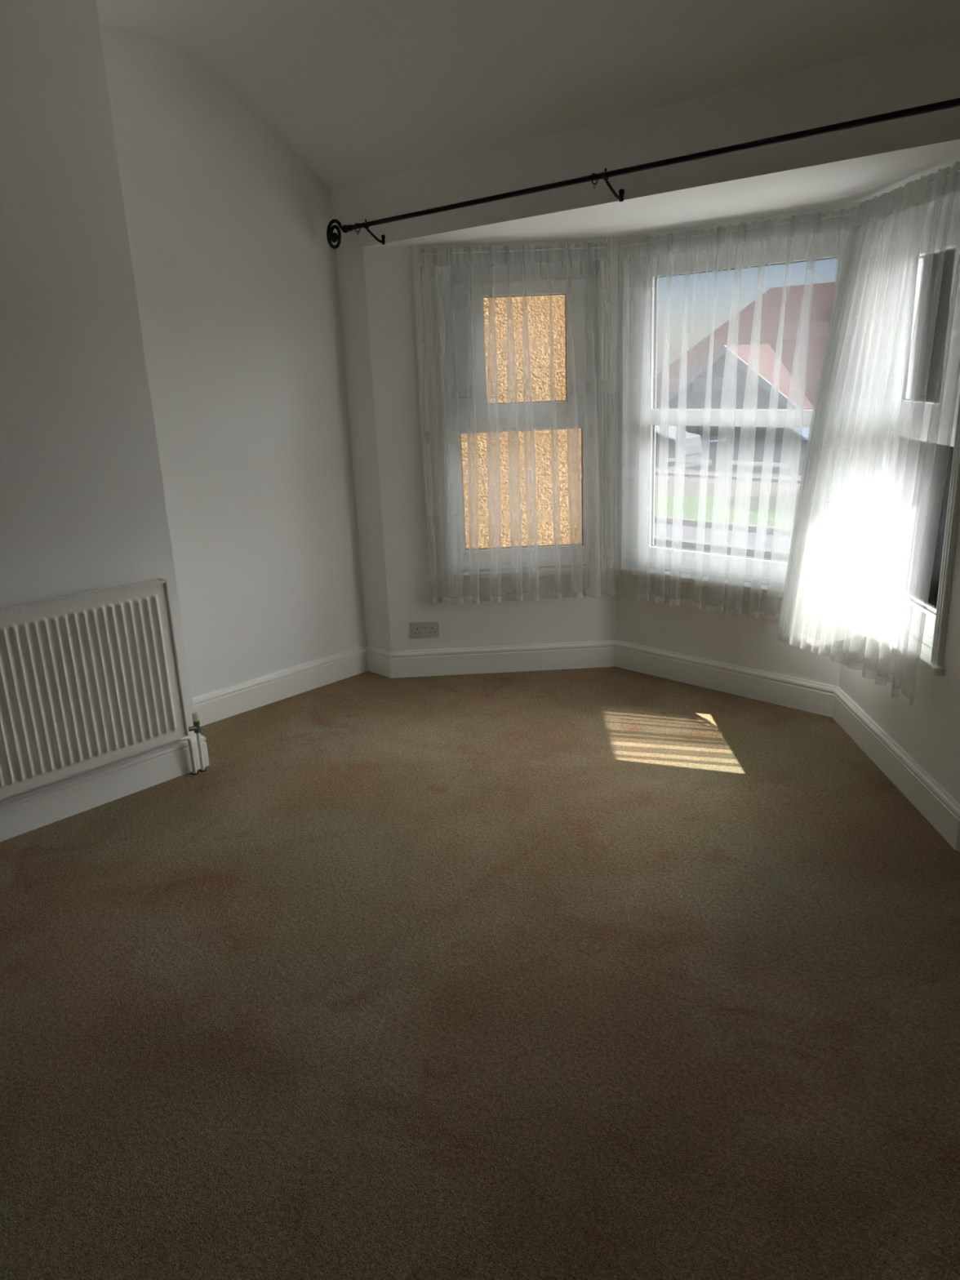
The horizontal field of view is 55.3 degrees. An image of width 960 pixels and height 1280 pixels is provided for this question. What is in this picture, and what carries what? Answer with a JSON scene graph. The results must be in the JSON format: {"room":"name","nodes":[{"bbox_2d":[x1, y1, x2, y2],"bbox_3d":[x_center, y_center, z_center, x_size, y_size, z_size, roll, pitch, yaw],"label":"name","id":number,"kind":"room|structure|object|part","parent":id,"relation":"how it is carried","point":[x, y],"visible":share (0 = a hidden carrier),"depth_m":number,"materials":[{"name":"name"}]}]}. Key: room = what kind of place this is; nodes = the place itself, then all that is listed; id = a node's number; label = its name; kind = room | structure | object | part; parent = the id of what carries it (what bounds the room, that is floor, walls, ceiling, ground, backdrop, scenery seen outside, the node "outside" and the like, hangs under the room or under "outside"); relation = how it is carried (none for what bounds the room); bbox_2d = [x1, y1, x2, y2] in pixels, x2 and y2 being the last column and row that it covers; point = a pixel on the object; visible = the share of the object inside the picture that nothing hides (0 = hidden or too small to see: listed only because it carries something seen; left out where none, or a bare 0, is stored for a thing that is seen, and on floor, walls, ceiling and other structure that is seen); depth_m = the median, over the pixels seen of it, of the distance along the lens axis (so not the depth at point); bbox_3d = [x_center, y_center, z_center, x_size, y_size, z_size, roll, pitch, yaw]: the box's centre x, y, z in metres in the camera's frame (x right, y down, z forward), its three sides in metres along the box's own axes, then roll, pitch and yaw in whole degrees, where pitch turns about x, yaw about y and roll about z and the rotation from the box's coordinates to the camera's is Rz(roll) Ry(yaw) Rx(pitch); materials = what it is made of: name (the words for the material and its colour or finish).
{"room":"empty bedroom","nodes":[
{"label":"empty bedroom","id":0,"kind":"room"},
{"bbox_2d":[0,0,195,801],"bbox_3d":[-2.907,-0.408,2.113,0.670,3.050,4.260,13,23,42],"label":"wall","id":1,"kind":"structure","parent":0,"point":[83,505],"depth_m":3.08,"materials":[{"name":"paint"}]},
{"bbox_2d":[0,577,206,799],"bbox_3d":[-1.586,0.296,3.133,0.108,0.812,1.351,13,23,42],"label":"radiator","id":2,"kind":"object","parent":1,"relation":"attached to","point":[91,679],"visible":1,"depth_m":3.24,"materials":[{"name":"metal"}]},
{"bbox_2d":[0,577,165,616],"bbox_3d":[-1.619,-0.074,2.980,0.070,0.012,1.250,13,23,42],"label":"grille","id":3,"kind":"object","parent":2,"relation":"attached to","point":[64,602],"depth_m":3.19,"materials":[{"name":"metal"}]},
{"bbox_3d":[-1.171,0.070,3.498,0.070,0.621,0.010,13,23,42],"label":"panel","id":4,"kind":"part","parent":2,"relation":"part of","materials":[{"name":"metal"}]},
{"bbox_2d":[0,644,368,841],"bbox_3d":[-2.333,0.770,2.832,0.441,0.138,5.485,13,23,42],"label":"baseboard","id":5,"kind":"structure","parent":1,"relation":"attached to","point":[25,812],"depth_m":3.60,"materials":[{"name":"white wood"}]},
{"bbox_2d":[99,22,366,697],"bbox_3d":[-1.121,-1.100,4.170,0.250,3.050,1.545,13,23,42],"label":"wall","id":6,"kind":"structure","parent":0,"point":[235,264],"depth_m":4.05,"materials":[{"name":"paint"}]},
{"bbox_2d":[0,666,959,1279],"bbox_3d":[-0.456,1.235,1.706,5.420,0.250,6.725,13,23,42],"label":"floor","id":7,"kind":"structure","parent":0,"point":[603,973],"depth_m":2.29,"materials":[{"name":"carpet"}]},
{"bbox_2d":[363,237,617,651],"bbox_3d":[0.140,-0.823,4.595,1.268,2.178,0.250,-3,17,-2],"label":"wall","id":8,"kind":"structure","parent":0,"point":[388,269],"depth_m":4.53,"materials":[{"name":"paint"}]},
{"bbox_2d":[409,621,439,638],"bbox_3d":[-0.280,-0.051,4.668,0.147,0.085,0.014,-3,17,-2],"label":"wall socket","id":9,"kind":"object","parent":8,"relation":"attached to","point":[428,628],"visible":1,"depth_m":4.67,"materials":[{"name":"plastic"}]},
{"bbox_2d":[410,244,453,575],"bbox_3d":[-0.225,-1.059,4.367,0.120,1.528,0.018,-3,17,-2],"label":"trim","id":10,"kind":"structure","parent":8,"relation":"attached to","point":[425,285],"depth_m":4.35,"materials":[{"name":"white wood"}]},
{"bbox_2d":[389,640,616,678],"bbox_3d":[0.124,0.099,4.728,1.170,0.138,0.021,-3,17,-2],"label":"baseboard","id":11,"kind":"structure","parent":8,"relation":"attached to","point":[594,654],"depth_m":4.72,"materials":[{"name":"white wood"}]},
{"bbox_2d":[438,260,597,570],"bbox_3d":[0.203,-1.060,4.454,0.744,1.444,0.090,-3,17,-2],"label":"window","id":12,"kind":"structure","parent":8,"relation":"in","point":[536,282],"depth_m":4.39,"materials":[{"name":"white plastic"}]},
{"bbox_3d":[0.189,-1.377,4.365,0.623,0.619,0.056,-3,17,-2],"label":"casement sash","id":13,"kind":"part","parent":12,"relation":"part of","materials":[{"name":"white plastic"}]},
{"bbox_3d":[0.262,-1.101,4.410,0.089,0.024,0.024,-3,17,-2],"label":"handle","id":14,"kind":"part","parent":12,"relation":"part of","materials":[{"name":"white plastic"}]},
{"bbox_2d":[426,564,616,582],"bbox_3d":[0.204,-0.372,4.730,0.960,0.028,0.315,-3,17,-2],"label":"trim","id":15,"kind":"structure","parent":8,"relation":"attached to","point":[590,568],"depth_m":4.59,"materials":[{"name":"white wood"}]},
{"bbox_2d":[599,237,611,567],"bbox_3d":[0.602,-1.100,4.393,0.056,1.528,0.018,-3,17,-2],"label":"trim","id":16,"kind":"structure","parent":8,"relation":"attached to","point":[605,265],"depth_m":4.38,"materials":[{"name":"white paint"}]},
{"bbox_2d":[97,0,959,191],"bbox_3d":[-0.852,-1.251,0.678,5.270,0.870,5.935,13,23,42],"label":"ceiling","id":17,"kind":"structure","parent":0,"point":[361,91],"depth_m":3.16,"materials":[{"name":"paint"}]},
{"bbox_2d":[331,31,959,651],"bbox_3d":[1.175,-0.578,2.995,4.820,2.550,0.220,13,23,42],"label":"wall","id":18,"kind":"structure","parent":0,"point":[925,72],"depth_m":3.14,"materials":[{"name":"paint"}]},
{"bbox_2d":[366,645,391,677],"bbox_3d":[-0.521,0.112,4.770,0.189,0.138,0.021,13,23,42],"label":"baseboard","id":19,"kind":"structure","parent":18,"relation":"attached to","point":[378,659],"depth_m":4.76,"materials":[{"name":"white wood"}]},
{"bbox_2d":[326,97,959,248],"bbox_3d":[0.483,-1.569,3.113,3.183,0.124,0.113,13,23,42],"label":"pole","id":20,"kind":"object","parent":18,"relation":"attached to","point":[334,237],"visible":1,"depth_m":2.99,"materials":[{"name":"black metal"}]},
{"bbox_2d":[354,222,360,235],"bbox_3d":[-0.536,-1.799,4.008,0.011,0.049,0.037,13,23,42],"label":"curtain ring","id":21,"kind":"object","parent":20,"relation":"hanging from","point":[356,223],"visible":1,"depth_m":4.00,"materials":[{"name":"black metal"}]},
{"bbox_2d":[591,173,597,188],"bbox_3d":[0.392,-1.577,3.145,0.011,0.049,0.037,13,23,42],"label":"curtain ring","id":22,"kind":"object","parent":20,"relation":"hanging from","point":[592,173],"visible":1,"depth_m":3.14,"materials":[{"name":"black metal"}]},
{"bbox_2d":[955,815,959,851],"bbox_3d":[2.191,0.760,2.250,1.894,0.138,0.021,13,23,42],"label":"baseboard","id":23,"kind":"structure","parent":18,"relation":"attached to","point":[957,842],"depth_m":2.88,"materials":[{"name":"white wood"}]},
{"bbox_2d":[436,154,959,244],"bbox_3d":[0.895,-1.739,3.649,2.938,0.099,0.870,13,23,42],"label":"ceiling","id":24,"kind":"structure","parent":0,"point":[859,186],"depth_m":3.44,"materials":[{"name":"paint"}]},
{"bbox_2d":[420,240,614,604],"bbox_3d":[0.189,-0.984,4.339,0.915,1.650,0.073,-3,17,-2],"label":"curtain","id":25,"kind":"object","parent":24,"relation":"hanging from","point":[445,256],"visible":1,"depth_m":4.14,"materials":[{"name":"white fabric"}]},
{"bbox_2d":[613,206,856,626],"bbox_3d":[1.041,-0.920,4.013,1.094,1.650,0.049,13,23,42],"label":"curtain","id":26,"kind":"object","parent":24,"relation":"hanging from","point":[827,221],"visible":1,"depth_m":3.88,"materials":[{"name":"white fabric"}]},
{"bbox_2d":[777,161,959,706],"bbox_3d":[1.422,-0.682,3.201,0.217,1.667,1.017,-6,17,-10],"label":"curtain","id":27,"kind":"object","parent":24,"relation":"hanging from","point":[928,188],"visible":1,"depth_m":3.21,"materials":[{"name":"white fabric"}]},
{"bbox_2d":[616,200,873,686],"bbox_3d":[1.181,-0.742,4.184,1.385,2.178,0.250,13,23,42],"label":"wall","id":28,"kind":"structure","parent":0,"point":[742,641],"depth_m":4.25,"materials":[{"name":"paint"}]},
{"bbox_2d":[615,640,837,717],"bbox_3d":[1.121,0.170,4.358,1.168,0.138,0.021,13,23,42],"label":"baseboard","id":29,"kind":"structure","parent":28,"relation":"attached to","point":[811,696],"depth_m":4.30,"materials":[{"name":"white wood"}]},
{"bbox_2d":[615,564,844,605],"bbox_3d":[1.196,-0.289,4.320,1.165,0.028,0.315,13,23,42],"label":"trim","id":30,"kind":"structure","parent":28,"relation":"attached to","point":[655,573],"depth_m":4.18,"materials":[{"name":"white wood"}]},
{"bbox_2d":[626,226,866,594],"bbox_3d":[1.131,-0.982,4.072,1.112,1.444,0.060,13,23,42],"label":"window","id":31,"kind":"structure","parent":28,"relation":"in","point":[643,317],"depth_m":4.01,"materials":[{"name":"white plastic"}]},
{"bbox_2d":[838,165,959,804],"bbox_3d":[1.626,-0.468,3.213,0.250,2.178,1.247,-2,17,2],"label":"wall","id":32,"kind":"structure","parent":0,"point":[928,731],"depth_m":3.37,"materials":[{"name":"paint"}]},
{"bbox_2d":[844,217,881,602],"bbox_3d":[1.492,-0.891,3.577,0.018,1.528,0.031,-2,17,2],"label":"trim","id":33,"kind":"structure","parent":32,"relation":"attached to","point":[851,544],"depth_m":3.56,"materials":[{"name":"white wood"}]},
{"bbox_2d":[838,599,944,675],"bbox_3d":[1.643,-0.032,3.403,0.315,0.028,0.910,-2,17,2],"label":"trim","id":34,"kind":"structure","parent":32,"relation":"attached to","point":[861,612],"depth_m":3.34,"materials":[{"name":"white wood"}]},
{"bbox_2d":[831,686,959,849],"bbox_3d":[1.525,0.434,3.425,0.021,0.138,1.145,-2,17,2],"label":"baseboard","id":35,"kind":"structure","parent":32,"relation":"attached to","point":[933,802],"depth_m":3.29,"materials":[{"name":"white wood"}]},
{"bbox_2d":[861,198,959,648],"bbox_3d":[1.548,-0.737,3.201,0.090,1.444,0.779,-2,17,2],"label":"window","id":36,"kind":"structure","parent":32,"relation":"in","point":[952,253],"depth_m":3.29,"materials":[{"name":"white plastic"}]},
{"bbox_3d":[1.513,-0.788,3.202,0.024,0.024,0.089,-2,17,2],"label":"handle","id":37,"kind":"part","parent":36,"relation":"part of","materials":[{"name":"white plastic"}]},
{"bbox_3d":[1.595,-0.420,3.292,0.004,0.590,0.648,-2,17,2],"label":"glass pane","id":38,"kind":"part","parent":36,"relation":"part of","materials":[{"name":"clear glass"}]},
{"bbox_3d":[1.542,-1.052,3.102,0.056,0.619,0.662,-2,17,2],"label":"casement sash","id":39,"kind":"part","parent":36,"relation":"part of","materials":[{"name":"white plastic"}]},
{"bbox_3d":[1.571,-1.071,3.147,0.004,0.499,0.403,-2,17,2],"label":"sash glass","id":40,"kind":"part","parent":36,"relation":"part of","materials":[{"name":"clear glass"}]},
{"bbox_2d":[930,394,959,666],"bbox_3d":[1.471,-0.654,2.794,0.018,1.528,0.055,-2,17,2],"label":"trim","id":41,"kind":"structure","parent":32,"relation":"attached to","point":[953,515],"depth_m":2.90,"materials":[{"name":"white plastic"}]},
{"label":"outside","id":42,"kind":"structure","parent":0,"visible":0},
{"bbox_3d":[-3.349,-1.536,18.368,110.000,0.280,7.200,13,23,42],"label":"garden","id":43,"kind":"object","parent":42,"visible":0},
{"bbox_2d":[653,535,817,564],"bbox_3d":[4.252,-1.367,16.151,44.000,0.640,0.260,13,23,42],"label":"wall","id":44,"kind":"structure","parent":43,"relation":"on","point":[751,551],"depth_m":15.79,"materials":[{"name":"stone"}]},
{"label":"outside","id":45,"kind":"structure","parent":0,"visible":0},
{"bbox_2d":[654,492,820,531],"bbox_3d":[2.612,-3.592,24.253,110.000,0.360,3.550,13,23,42],"label":"verge","id":46,"kind":"structure","parent":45,"point":[779,514],"depth_m":21.16,"materials":[{"name":"green plant"}]},
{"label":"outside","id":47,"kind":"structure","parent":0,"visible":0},
{"bbox_2d":[653,522,817,553],"bbox_3d":[0.314,-2.786,21.988,110.000,0.300,2.800,13,23,42],"label":"road","id":48,"kind":"structure","parent":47,"point":[690,532],"depth_m":18.39,"materials":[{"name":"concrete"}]},
{"bbox_2d":[653,515,817,538],"bbox_3d":[1.332,-3.188,22.980,110.000,0.420,0.150,13,23,42],"label":"verge","id":49,"kind":"structure","parent":48,"relation":"on","point":[702,523],"depth_m":19.10,"materials":[{"name":"plant"}]},
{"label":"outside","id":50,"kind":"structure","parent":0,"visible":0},
{"bbox_3d":[3.651,1.568,4.331,18.000,1.880,3.765,13,23,42],"label":"patio","id":51,"kind":"object","parent":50,"visible":0},
{"bbox_2d":[438,278,582,549],"bbox_3d":[-1.071,-1.737,6.714,4.073,6.600,0.325,-2,17,-1],"label":"wall","id":52,"kind":"structure","parent":51,"relation":"on","point":[496,500],"depth_m":6.68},
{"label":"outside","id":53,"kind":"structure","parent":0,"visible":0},
{"bbox_2d":[654,453,822,480],"bbox_3d":[28.901,-12.475,50.250,110.000,0.330,65.500,13,23,42],"label":"ground","id":54,"kind":"structure","parent":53,"point":[692,464],"depth_m":29.13,"materials":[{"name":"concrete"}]},
{"bbox_2d":[655,425,702,466],"bbox_3d":[5.511,-6.899,31.852,4.100,1.416,1.675,13,23,42],"label":"car","id":55,"kind":"object","parent":54,"relation":"on","point":[667,438],"visible":0.34,"depth_m":30.42,"materials":[{"name":"silver paint"}]},
{"bbox_2d":[656,281,835,444],"bbox_3d":[16.308,-10.566,33.168,21.800,6.900,10.360,13,23,42],"label":"bungalow","id":56,"kind":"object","parent":54,"relation":"on","point":[695,386],"visible":0.25,"depth_m":34.59,"materials":[{"name":"ceramic"}]},
{"bbox_3d":[9.133,-8.035,34.152,2.400,0.890,0.020,13,23,42],"label":"pane","id":57,"kind":"part","parent":56,"relation":"part of","materials":[{"name":"grey glass"}]},
{"bbox_2d":[701,426,825,474],"bbox_3d":[9.118,-6.037,28.498,4.100,1.416,1.675,13,23,42],"label":"car","id":58,"kind":"object","parent":54,"relation":"on","point":[722,455],"visible":0.77,"depth_m":27.74,"materials":[{"name":"blue paint"}]},
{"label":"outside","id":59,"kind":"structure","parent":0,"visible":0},
{"bbox_2d":[654,475,822,504],"bbox_3d":[5.049,-4.412,26.664,110.000,0.350,3.500,13,23,42],"label":"road","id":60,"kind":"structure","parent":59,"point":[784,491],"depth_m":24.64,"materials":[{"name":"grey asphalt"}]},
{"bbox_2d":[654,471,822,484],"bbox_3d":[6.188,-4.837,27.780,110.000,0.430,0.200,13,23,42],"label":"kerb","id":61,"kind":"object","parent":60,"relation":"on","point":[668,473],"visible":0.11,"depth_m":26.39,"materials":[{"name":"stone"}]}
]}

